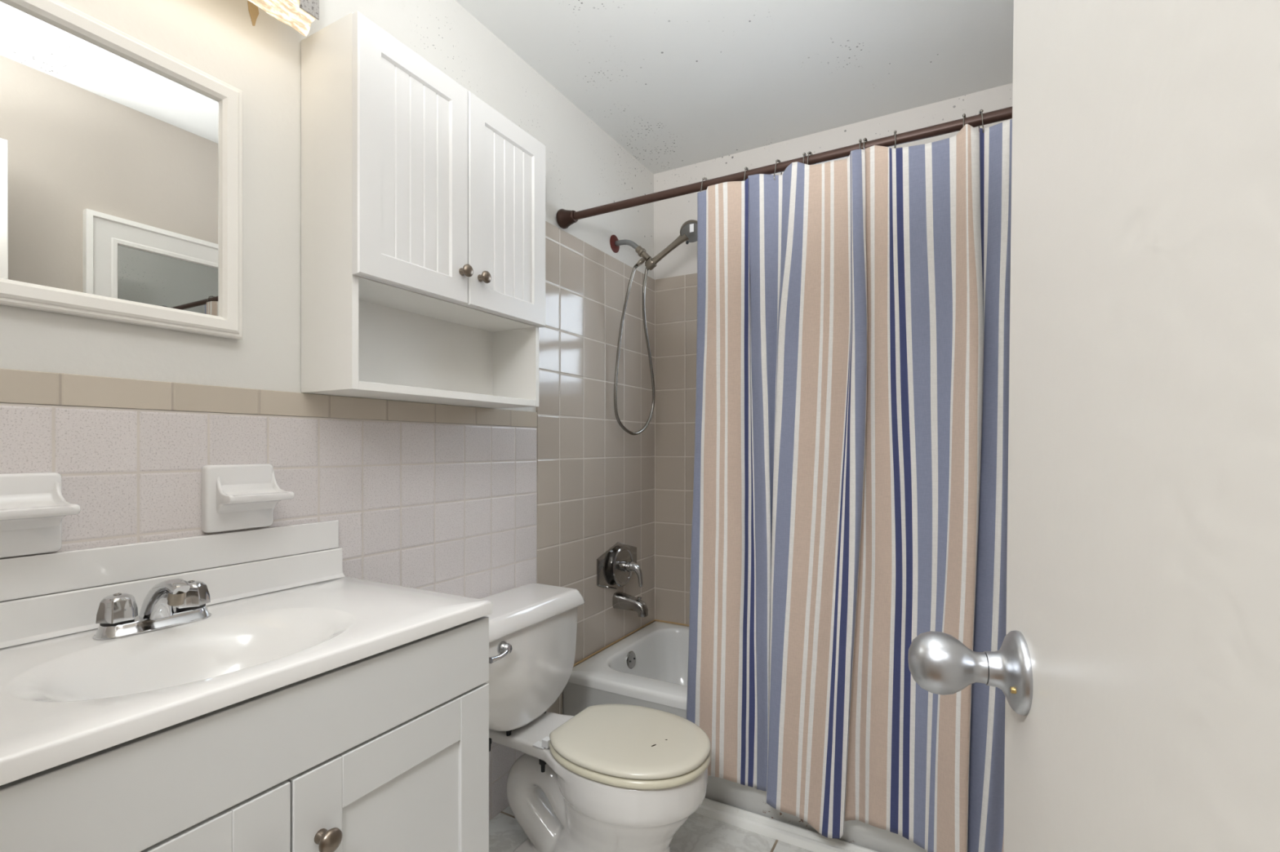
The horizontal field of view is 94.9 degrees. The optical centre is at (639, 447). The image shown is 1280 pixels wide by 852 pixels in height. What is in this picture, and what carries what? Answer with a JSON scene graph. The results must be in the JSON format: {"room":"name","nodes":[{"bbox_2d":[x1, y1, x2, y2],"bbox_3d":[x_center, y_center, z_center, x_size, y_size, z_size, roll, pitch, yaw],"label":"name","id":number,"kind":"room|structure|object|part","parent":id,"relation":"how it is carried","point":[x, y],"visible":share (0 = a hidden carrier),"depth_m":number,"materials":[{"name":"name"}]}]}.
{"room":"bathroom","nodes":[
{"label":"bathroom","id":0,"kind":"room"},
{"bbox_2d":[0,0,654,821],"bbox_3d":[-0.594,-0.039,1.650,0.102,2.478,2.751,0,0,29],"label":"wall","id":1,"kind":"structure","parent":0,"point":[477,503],"depth_m":1.45,"materials":[{"name":"paint"}]},
{"bbox_2d":[0,472,80,558],"bbox_3d":[-0.928,0.102,0.863,0.080,0.126,0.138,0,0,29],"label":"soap dish","id":2,"kind":"object","parent":1,"relation":"attached to","point":[33,506],"visible":1,"depth_m":0.89,"materials":[{"name":"ceramic"}]},
{"bbox_2d":[0,481,80,531],"bbox_3d":[-0.921,0.086,0.859,0.063,0.084,0.138,0,0,29],"label":"shelf","id":3,"kind":"object","parent":2,"relation":"attached to","point":[24,506],"depth_m":0.89,"materials":[{"name":"ceramic"}]},
{"bbox_2d":[0,0,242,339],"bbox_3d":[-0.936,-0.462,0.912,0.026,0.493,0.588,0,0,29],"label":"vanity mirror","id":4,"kind":"object","parent":1,"relation":"attached to","point":[121,157],"visible":1,"depth_m":1.00,"materials":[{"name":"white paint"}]},
{"bbox_2d":[0,547,345,648],"bbox_3d":[-0.875,0.263,1.007,0.029,0.064,0.782,0,0,29],"label":"backsplash","id":5,"kind":"structure","parent":1,"relation":"attached to","point":[37,618],"depth_m":1.02,"materials":[{"name":"white stone"}]},
{"bbox_2d":[201,463,294,533],"bbox_3d":[-0.767,0.099,1.154,0.080,0.129,0.131,0,0,29],"label":"soap dish","id":6,"kind":"object","parent":1,"relation":"attached to","point":[234,497],"visible":1,"depth_m":1.15,"materials":[{"name":"ceramic"}]},
{"bbox_2d":[216,471,294,513],"bbox_3d":[-0.757,0.088,1.155,0.063,0.084,0.120,0,0,29],"label":"shelf","id":7,"kind":"object","parent":6,"relation":"attached to","point":[237,491],"depth_m":1.16,"materials":[{"name":"ceramic"}]},
{"bbox_2d":[248,0,319,35],"bbox_3d":[-0.861,-0.927,0.970,0.106,0.137,0.622,0,0,29],"label":"vanity light","id":8,"kind":"object","parent":1,"relation":"attached to","point":[299,15],"visible":1,"depth_m":1.19,"materials":[{"name":"glass"}]},
{"bbox_2d":[301,10,545,408],"bbox_3d":[-0.497,-0.506,1.498,0.227,0.772,0.609,0,0,29],"label":"upper cabinet","id":9,"kind":"object","parent":1,"relation":"attached to","point":[423,204],"visible":1,"depth_m":1.35,"materials":[{"name":"white wood"}]},
{"bbox_3d":[-0.506,-0.620,1.327,0.020,0.532,0.302,0,0,29],"label":"door","id":10,"kind":"part","parent":9,"relation":"part of","materials":[{"name":"white paint"}]},
{"bbox_3d":[-0.508,-0.620,1.328,0.011,0.420,0.189,0,0,29],"label":"beadboard panel","id":11,"kind":"part","parent":9,"relation":"part of","materials":[{"name":"white paint"}]},
{"bbox_3d":[-0.593,-0.507,1.549,0.008,0.740,0.573,0,0,29],"label":"panel","id":12,"kind":"part","parent":9,"relation":"part of","materials":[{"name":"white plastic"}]},
{"bbox_3d":[-0.422,-0.428,1.427,0.029,0.031,0.031,0,0,29],"label":"knob","id":13,"kind":"part","parent":9,"relation":"part of","materials":[{"name":"grey metal"}]},
{"bbox_3d":[-0.392,-0.428,1.481,0.029,0.031,0.031,0,0,29],"label":"knob","id":14,"kind":"part","parent":9,"relation":"part of","materials":[{"name":"grey metal"}]},
{"bbox_3d":[-0.357,-0.620,1.595,0.020,0.532,0.304,0,0,29],"label":"door","id":15,"kind":"part","parent":9,"relation":"part of","materials":[{"name":"white paint"}]},
{"bbox_3d":[-0.359,-0.620,1.596,0.011,0.420,0.191,0,0,29],"label":"beadboard panel","id":16,"kind":"part","parent":9,"relation":"part of","materials":[{"name":"white paint"}]},
{"bbox_2d":[596,542,642,589],"bbox_3d":[-0.041,0.492,2.415,0.121,0.194,0.315,0,0,29],"label":"shower valve","id":17,"kind":"object","parent":1,"relation":"attached to","point":[615,567],"visible":1,"depth_m":2.39,"materials":[{"name":"silver metal"}]},
{"bbox_3d":[-0.017,0.520,2.401,0.065,0.098,0.038,0,0,29],"label":"lever","id":18,"kind":"part","parent":17,"relation":"part of","materials":[{"name":"silver metal"}]},
{"bbox_2d":[612,591,648,617],"bbox_3d":[-0.035,0.642,2.403,0.144,0.082,0.062,0,0,29],"label":"tub spout","id":19,"kind":"object","parent":1,"relation":"attached to","point":[621,601],"visible":1,"depth_m":2.38,"materials":[{"name":"silver metal"}]},
{"bbox_2d":[609,235,657,270],"bbox_3d":[-0.026,-0.796,2.389,0.196,0.169,0.072,0,0,33],"label":"pipe","id":20,"kind":"object","parent":1,"relation":"attached to","point":[615,243],"visible":0.99,"depth_m":2.38,"materials":[{"name":"silver metal"}]},
{"bbox_2d":[635,257,644,266],"bbox_3d":[0.001,-0.740,2.352,0.040,0.039,0.020,0,0,-35],"label":"outlet","id":21,"kind":"object","parent":20,"relation":"attached to","point":[642,260],"depth_m":2.34,"materials":[{"name":"silver metal"}]},
{"bbox_2d":[613,219,697,435],"bbox_3d":[0.110,-0.462,2.396,0.369,0.824,0.266,0,0,29],"label":"shower","id":22,"kind":"object","parent":1,"relation":"attached to","point":[688,231],"visible":0.98,"depth_m":2.36,"materials":[{"name":"silver metal"}]},
{"bbox_2d":[693,798,877,851],"bbox_3d":[0.366,1.121,1.740,1.485,0.038,0.030,0,0,29],"label":"trim","id":23,"kind":"structure","parent":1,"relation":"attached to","point":[811,841],"depth_m":1.72,"materials":[{"name":"white plastic"}]},
{"bbox_2d":[488,805,812,851],"bbox_3d":[0.116,1.170,1.291,1.690,0.060,2.691,0,0,29],"label":"floor","id":24,"kind":"structure","parent":0,"point":[699,833],"depth_m":1.71,"materials":[{"name":"tile"}]},
{"bbox_2d":[0,616,488,851],"bbox_3d":[-0.669,0.732,0.902,0.494,0.817,0.780,0,0,29],"label":"vanity cabinet","id":25,"kind":"object","parent":24,"relation":"on","point":[387,751],"visible":0.94,"depth_m":0.82,"materials":[{"name":"white paint"}]},
{"bbox_3d":[-0.583,0.762,0.635,0.019,0.606,0.397,0,0,29],"label":"door","id":26,"kind":"part","parent":25,"relation":"part of","materials":[{"name":"white paint"}]},
{"bbox_2d":[0,520,492,786],"bbox_3d":[-0.682,0.290,0.904,0.469,0.245,0.788,0,0,29],"label":"washbasin","id":27,"kind":"object","parent":25,"relation":"in","point":[67,695],"depth_m":0.94,"materials":[{"name":"white ceramic"}]},
{"bbox_2d":[93,578,211,639],"bbox_3d":[-0.774,0.253,0.957,0.119,0.084,0.158,0,0,29],"label":"faucet","id":28,"kind":"object","parent":27,"relation":"on","point":[117,615],"visible":1,"depth_m":0.94,"materials":[{"name":"silver metal"}]},
{"bbox_3d":[-0.826,0.253,0.928,0.047,0.040,0.053,0,0,29],"label":"handle","id":29,"kind":"part","parent":28,"relation":"part of","materials":[{"name":"silver metal"}]},
{"bbox_3d":[-0.801,0.286,0.972,0.057,0.018,0.158,0,0,29],"label":"plate","id":30,"kind":"part","parent":28,"relation":"part of","materials":[{"name":"silver metal"}]},
{"bbox_3d":[-0.771,0.245,0.956,0.113,0.067,0.042,0,0,29],"label":"spout","id":31,"kind":"part","parent":28,"relation":"part of","materials":[{"name":"silver metal"}]},
{"bbox_3d":[-0.777,0.253,1.016,0.054,0.040,0.047,0,0,29],"label":"handle","id":32,"kind":"part","parent":28,"relation":"part of","materials":[{"name":"silver metal"}]},
{"bbox_3d":[-0.883,0.199,1.009,0.015,0.063,0.776,0,0,29],"label":"backsplash strip","id":33,"kind":"part","parent":27,"relation":"part of","materials":[{"name":"white ceramic"}]},
{"bbox_3d":[-0.443,0.557,0.833,0.032,0.034,0.034,0,0,29],"label":"knob","id":34,"kind":"part","parent":25,"relation":"part of","materials":[{"name":"grey metal"}]},
{"bbox_3d":[-0.393,0.762,0.978,0.019,0.606,0.380,0,0,29],"label":"door","id":35,"kind":"part","parent":25,"relation":"part of","materials":[{"name":"white paint"}]},
{"bbox_3d":[-0.394,0.762,0.979,0.010,0.458,0.242,0,0,29],"label":"panel","id":36,"kind":"part","parent":25,"relation":"part of","materials":[{"name":"white paint"}]},
{"bbox_2d":[480,582,711,851],"bbox_3d":[-0.161,0.815,1.589,0.710,0.731,0.492,0,0,29],"label":"toilet","id":37,"kind":"object","parent":24,"relation":"on","point":[602,778],"visible":0.98,"depth_m":1.55,"materials":[{"name":"white ceramic"}]},
{"bbox_3d":[-0.360,0.532,1.505,0.018,0.020,0.077,0,0,22],"label":"arm","id":38,"kind":"part","parent":37,"relation":"part of","materials":[{"name":"silver metal"}]},
{"bbox_3d":[-0.352,0.528,1.540,0.029,0.036,0.036,0,0,29],"label":"flush lever","id":39,"kind":"part","parent":37,"relation":"part of","materials":[{"name":"silver metal"}]},
{"bbox_3d":[-0.379,0.640,1.710,0.184,0.281,0.444,0,0,29],"label":"tank","id":40,"kind":"part","parent":37,"relation":"part of","materials":[{"name":"white ceramic"}]},
{"bbox_3d":[-0.379,0.474,1.710,0.211,0.050,0.492,0,0,29],"label":"tank lid","id":41,"kind":"part","parent":37,"relation":"part of","materials":[{"name":"white ceramic"}]},
{"bbox_3d":[-0.140,0.988,1.606,0.677,0.385,0.337,0,0,29],"label":"bowl","id":42,"kind":"part","parent":37,"relation":"part of","materials":[{"name":"white ceramic"}]},
{"bbox_3d":[-0.018,0.761,1.539,0.408,0.019,0.345,0,0,29],"label":"seat lid","id":43,"kind":"part","parent":37,"relation":"part of","materials":[{"name":"plastic"}]},
{"bbox_3d":[-0.019,0.783,1.539,0.414,0.020,0.345,0,0,29],"label":"seat","id":44,"kind":"part","parent":37,"relation":"part of","materials":[{"name":"beige plastic"}]},
{"bbox_2d":[563,619,926,851],"bbox_3d":[0.545,0.970,2.064,1.486,0.340,0.716,0,0,29],"label":"bathtub","id":45,"kind":"object","parent":24,"relation":"on","point":[648,668],"visible":0.2,"depth_m":2.05,"materials":[{"name":"ceramic"}]},
{"bbox_3d":[-0.035,0.854,2.357,0.015,0.068,0.068,0,0,29],"label":"overflow plate","id":46,"kind":"part","parent":45,"relation":"part of","materials":[{"name":"silver metal"}]},
{"bbox_2d":[455,0,1013,173],"bbox_3d":[0.101,-1.318,1.265,1.690,0.080,2.751,0,0,29],"label":"ceiling","id":47,"kind":"structure","parent":0,"point":[675,83],"depth_m":1.95,"materials":[{"name":"paint"}]},
{"bbox_2d":[653,83,1013,624],"bbox_3d":[0.743,-0.039,2.423,1.690,2.478,0.103,0,0,29],"label":"wall","id":48,"kind":"structure","parent":0,"point":[675,275],"depth_m":2.67,"materials":[{"name":"paint"}]},
{"bbox_3d":[0.825,-0.039,0.932,0.100,2.478,2.631,0,0,29],"label":"wall","id":49,"kind":"structure","parent":0,"visible":0},
{"bbox_2d":[556,106,1012,228],"bbox_3d":[0.369,-0.821,1.747,1.488,0.073,0.067,0,0,29],"label":"curtain rod","id":50,"kind":"object","parent":49,"relation":"attached to","point":[565,218],"visible":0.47,"depth_m":1.69,"materials":[{"name":"brown metal"}]},
{"bbox_2d":[699,177,707,191],"bbox_3d":[0.203,-0.809,1.832,0.011,0.070,0.052,0,0,41],"label":"curtain hook","id":51,"kind":"object","parent":50,"relation":"hanging from","point":[704,178],"visible":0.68,"depth_m":1.82,"materials":[{"name":"metal"}]},
{"bbox_2d":[743,166,748,181],"bbox_3d":[0.322,-0.809,1.766,0.011,0.070,0.052,0,0,28],"label":"curtain hook","id":52,"kind":"object","parent":50,"relation":"hanging from","point":[746,168],"visible":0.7,"depth_m":1.76,"materials":[{"name":"metal"}]},
{"bbox_2d":[773,159,782,180],"bbox_3d":[0.405,-0.810,1.720,0.011,0.070,0.052,0,0,39],"label":"curtain hook","id":53,"kind":"object","parent":50,"relation":"hanging from","point":[777,160],"visible":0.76,"depth_m":1.71,"materials":[{"name":"metal"}]},
{"bbox_2d":[807,151,812,164],"bbox_3d":[0.486,-0.810,1.675,0.011,0.070,0.052,0,0,37],"label":"curtain hook","id":54,"kind":"object","parent":50,"relation":"hanging from","point":[809,152],"visible":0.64,"depth_m":1.67,"materials":[{"name":"metal"}]},
{"bbox_2d":[686,119,1012,851],"bbox_3d":[0.549,0.125,1.585,0.945,1.866,0.072,0,0,29],"label":"shower curtain","id":55,"kind":"object","parent":50,"relation":"hanging from","point":[851,484],"visible":0.91,"depth_m":1.57,"materials":[{"name":"multicoloured fabric"}]},
{"bbox_2d":[893,130,896,148],"bbox_3d":[0.683,-0.811,1.567,0.011,0.070,0.052,0,0,22],"label":"curtain hook","id":56,"kind":"object","parent":50,"relation":"hanging from","point":[895,131],"visible":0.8,"depth_m":1.55,"materials":[{"name":"metal"}]},
{"bbox_2d":[962,113,965,127],"bbox_3d":[0.823,-0.812,1.488,0.011,0.070,0.052,0,0,33],"label":"curtain hook","id":57,"kind":"object","parent":50,"relation":"hanging from","point":[963,114],"visible":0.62,"depth_m":1.48,"materials":[{"name":"metal"}]},
{"bbox_2d":[978,109,983,133],"bbox_3d":[0.856,-0.812,1.470,0.011,0.070,0.052,0,0,20],"label":"curtain hook","id":58,"kind":"object","parent":50,"relation":"hanging from","point":[980,110],"visible":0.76,"depth_m":1.46,"materials":[{"name":"metal"}]},
{"bbox_3d":[-0.496,-0.039,0.092,1.596,2.478,0.120,0,0,29],"label":"wall","id":59,"kind":"structure","parent":0,"visible":0},
{"bbox_2d":[907,0,1279,851],"bbox_3d":[0.196,0.091,0.208,0.122,2.073,0.723,1,0,19],"label":"door","id":60,"kind":"structure","parent":59,"relation":"in","point":[1136,665],"depth_m":0.30,"materials":[{"name":"paint"}]},
{"bbox_3d":[0.307,0.189,0.498,0.026,0.068,0.068,1,0,19],"label":"knob","id":61,"kind":"part","parent":60,"relation":"part of","materials":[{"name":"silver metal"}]}
]}

